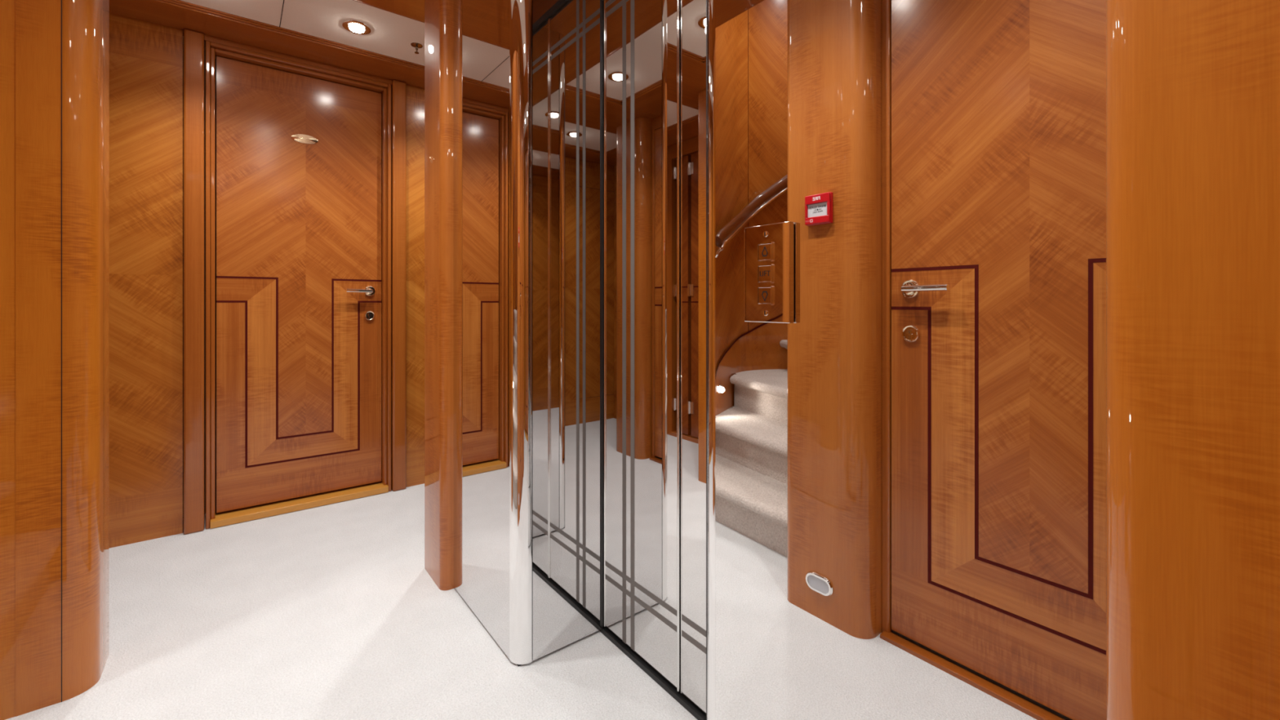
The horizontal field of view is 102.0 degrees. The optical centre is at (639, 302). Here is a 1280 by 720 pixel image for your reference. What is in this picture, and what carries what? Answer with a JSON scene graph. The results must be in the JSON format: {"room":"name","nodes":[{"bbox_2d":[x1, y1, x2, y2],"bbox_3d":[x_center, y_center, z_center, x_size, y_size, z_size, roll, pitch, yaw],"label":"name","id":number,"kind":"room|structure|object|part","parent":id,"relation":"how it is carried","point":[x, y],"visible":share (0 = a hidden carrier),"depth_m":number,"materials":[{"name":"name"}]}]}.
{"room":"yacht hallway","nodes":[
{"label":"yacht hallway","id":0,"kind":"room"},
{"bbox_2d":[0,0,62,719],"bbox_3d":[-2.159,-0.675,0.628,0.767,3.350,1.820,0,0,24],"label":"wall","id":1,"kind":"structure","parent":0,"point":[7,7],"depth_m":1.25,"materials":[{"name":"brown wood"}]},
{"bbox_2d":[109,12,424,547],"bbox_3d":[-1.476,-0.095,2.684,2.630,2.190,0.061,0,0,-38],"label":"wall","id":2,"kind":"structure","parent":0,"point":[146,59],"depth_m":2.20,"materials":[{"name":"brown wood"}]},
{"bbox_3d":[-2.258,-0.095,2.075,0.648,2.190,0.060,0,0,-38],"label":"wall panel","id":3,"kind":"part","parent":2,"relation":"part of","materials":[{"name":"brown wood"}]},
{"bbox_2d":[109,0,424,88],"bbox_3d":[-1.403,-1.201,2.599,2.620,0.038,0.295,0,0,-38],"label":"trim","id":4,"kind":"structure","parent":2,"relation":"attached to","point":[155,11],"depth_m":2.32,"materials":[{"name":"brown wood"}]},
{"bbox_2d":[183,28,406,533],"bbox_3d":[-1.650,-0.089,2.561,0.900,2.186,0.140,0,0,-38],"label":"door","id":5,"kind":"structure","parent":2,"relation":"in","point":[306,159],"depth_m":2.52,"materials":[{"name":"brown wood"}]},
{"bbox_3d":[-1.653,-1.169,2.565,0.763,0.026,0.120,0,0,-38],"label":"head trim","id":6,"kind":"part","parent":5,"relation":"part of","materials":[{"name":"brown wood"}]},
{"bbox_3d":[-1.645,0.983,2.555,0.724,0.031,0.116,0,0,-38],"label":"sill","id":7,"kind":"part","parent":5,"relation":"part of","materials":[{"name":"brown wood"}]},
{"bbox_3d":[-1.655,-0.809,2.561,0.112,0.045,0.006,0,0,-38],"label":"name plate","id":8,"kind":"part","parent":5,"relation":"part of","materials":[{"name":"gold metal"}]},
{"bbox_3d":[-1.453,-0.061,2.688,0.124,0.020,0.038,0,0,-38],"label":"lever","id":9,"kind":"part","parent":5,"relation":"part of","materials":[{"name":"silver metal"}]},
{"bbox_3d":[-0.864,-0.095,3.161,1.078,2.190,0.060,0,0,-38],"label":"wall panel","id":10,"kind":"part","parent":2,"relation":"part of","materials":[{"name":"brown wood"}]},
{"bbox_2d":[180,0,424,66],"bbox_3d":[-0.772,-1.795,0.666,4.200,1.191,4.400,0,0,-38],"label":"ceiling","id":11,"kind":"structure","parent":0,"point":[391,34],"depth_m":2.20,"materials":[{"name":"white paint"}]},
{"bbox_2d":[342,20,371,34],"bbox_3d":[-1.233,-1.192,2.259,0.112,0.016,0.112,0,0,-38],"label":"recessed light","id":12,"kind":"object","parent":11,"relation":"in","point":[353,26],"visible":1,"depth_m":2.25,"materials":[{"name":"silver metal"}]},
{"bbox_3d":[-1.233,-1.191,2.259,0.062,0.014,0.062,0,0,-38],"label":"bulb","id":13,"kind":"part","parent":12,"relation":"part of","materials":[{"name":"white glass"}]},
{"bbox_2d":[410,42,422,53],"bbox_3d":[-1.041,-1.183,2.419,0.054,0.037,0.054,0,0,-38],"label":"sprinkler head","id":14,"kind":"object","parent":11,"relation":"attached to","point":[415,45],"visible":1,"depth_m":2.41},
{"bbox_2d":[410,42,422,48],"bbox_3d":[-1.041,-1.196,2.419,0.054,0.009,0.054,0,0,-38],"label":"cup","id":15,"kind":"object","parent":14,"relation":"on","point":[415,45],"depth_m":2.41,"materials":[{"name":"brown metal"}]},
{"bbox_2d":[5,483,697,719],"bbox_3d":[-0.772,1.025,0.666,4.200,0.050,4.400,0,0,-38],"label":"floor","id":16,"kind":"structure","parent":0,"point":[332,611],"depth_m":1.51,"materials":[{"name":"white carpet"}]},
{"bbox_2d":[15,0,109,716],"bbox_3d":[-1.513,-0.091,1.369,0.135,2.182,0.189,0,0,-38],"label":"wooden column","id":17,"kind":"structure","parent":16,"relation":"on","point":[85,23],"depth_m":1.30,"materials":[{"name":"brown wood"}]},
{"bbox_2d":[424,0,454,590],"bbox_3d":[-0.713,-0.091,1.908,0.100,2.182,0.223,0,0,-38],"label":"wooden column","id":18,"kind":"structure","parent":16,"relation":"on","point":[438,14],"depth_m":1.81,"materials":[{"name":"brown wood"}]},
{"bbox_2d":[599,626,706,719],"bbox_3d":[0.111,0.993,1.313,0.042,0.014,0.714,0,0,-38],"label":"door track","id":19,"kind":"object","parent":16,"relation":"on","point":[684,701],"visible":0.56,"depth_m":1.37,"materials":[{"name":"black metal"}]},
{"bbox_2d":[1106,0,1279,719],"bbox_3d":[0.484,-0.091,0.371,0.100,2.182,0.220,0,0,-38],"label":"wooden column","id":20,"kind":"structure","parent":16,"relation":"on","point":[1193,86],"depth_m":0.39,"materials":[{"name":"brown wood"}]},
{"bbox_2d":[355,0,424,22],"bbox_3d":[-0.720,-1.201,2.047,2.220,0.038,0.455,0,0,-38],"label":"trim","id":21,"kind":"structure","parent":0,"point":[414,9],"depth_m":2.07,"materials":[{"name":"brown wood"}]},
{"bbox_2d":[516,0,706,719],"bbox_3d":[0.355,-0.095,1.506,1.188,2.190,2.140,0,0,-38],"label":"wall","id":22,"kind":"structure","parent":0,"point":[706,0],"depth_m":0.85,"materials":[{"name":"silver mirror"}]},
{"bbox_2d":[453,0,509,658],"bbox_3d":[-0.503,-0.095,1.631,0.010,2.174,0.471,0,0,-38],"label":"mirror panel","id":23,"kind":"object","parent":22,"relation":"attached to","point":[481,27],"visible":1,"depth_m":1.61,"materials":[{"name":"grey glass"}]},
{"bbox_2d":[509,0,532,664],"bbox_3d":[-0.331,-0.094,1.438,0.046,2.176,0.046,0,0,-38],"label":"chrome corner","id":24,"kind":"object","parent":22,"relation":"attached to","point":[520,11],"visible":1,"depth_m":1.43,"materials":[{"name":"polished chrome metal"}]},
{"bbox_2d":[532,0,601,661],"bbox_3d":[-0.210,-0.095,1.509,0.228,2.174,0.010,0,0,-38],"label":"mirror panel","id":25,"kind":"object","parent":22,"relation":"attached to","point":[566,34],"visible":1,"depth_m":1.50,"materials":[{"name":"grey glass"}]},
{"bbox_2d":[601,0,604,628],"bbox_3d":[-0.115,-0.017,1.579,0.008,2.026,0.018,0,0,-38],"label":"rubber gasket","id":26,"kind":"object","parent":22,"relation":"attached to","point":[602,1],"visible":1,"depth_m":1.57,"materials":[{"name":"black rubber"}]},
{"bbox_2d":[604,0,680,691],"bbox_3d":[0.005,-0.017,1.446,0.029,1.991,0.338,0,0,-38],"label":"door","id":27,"kind":"structure","parent":22,"relation":"in","point":[642,37],"depth_m":1.43,"materials":[{"name":"silver metal"}]},
{"bbox_2d":[680,0,706,714],"bbox_3d":[0.213,-0.017,1.179,0.029,1.991,0.332,0,0,-38],"label":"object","id":28,"kind":"structure","parent":22,"relation":"in","point":[693,12],"depth_m":1.27,"materials":[{"name":"silver metal"}]},
{"bbox_2d":[706,0,715,719],"bbox_3d":[0.124,-0.094,0.855,0.046,2.176,0.046,0,0,-38],"label":"chrome corner","id":29,"kind":"object","parent":22,"relation":"attached to","point":[710,3],"visible":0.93,"depth_m":0.83,"materials":[{"name":"silver metal"}]},
{"bbox_2d":[715,0,1106,719],"bbox_3d":[0.268,-0.095,0.640,0.010,2.174,0.470,0,0,-38],"label":"mirror panel","id":30,"kind":"object","parent":22,"relation":"attached to","point":[910,468],"visible":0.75,"depth_m":0.58,"materials":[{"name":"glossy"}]},
{"bbox_2d":[744,221,793,323],"bbox_3d":[0.180,-0.041,0.732,0.016,0.138,0.079,0,0,-38],"label":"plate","id":31,"kind":"object","parent":30,"relation":"attached to","point":[768,248],"visible":1,"depth_m":0.72,"materials":[{"name":"brown wood"}]}
]}

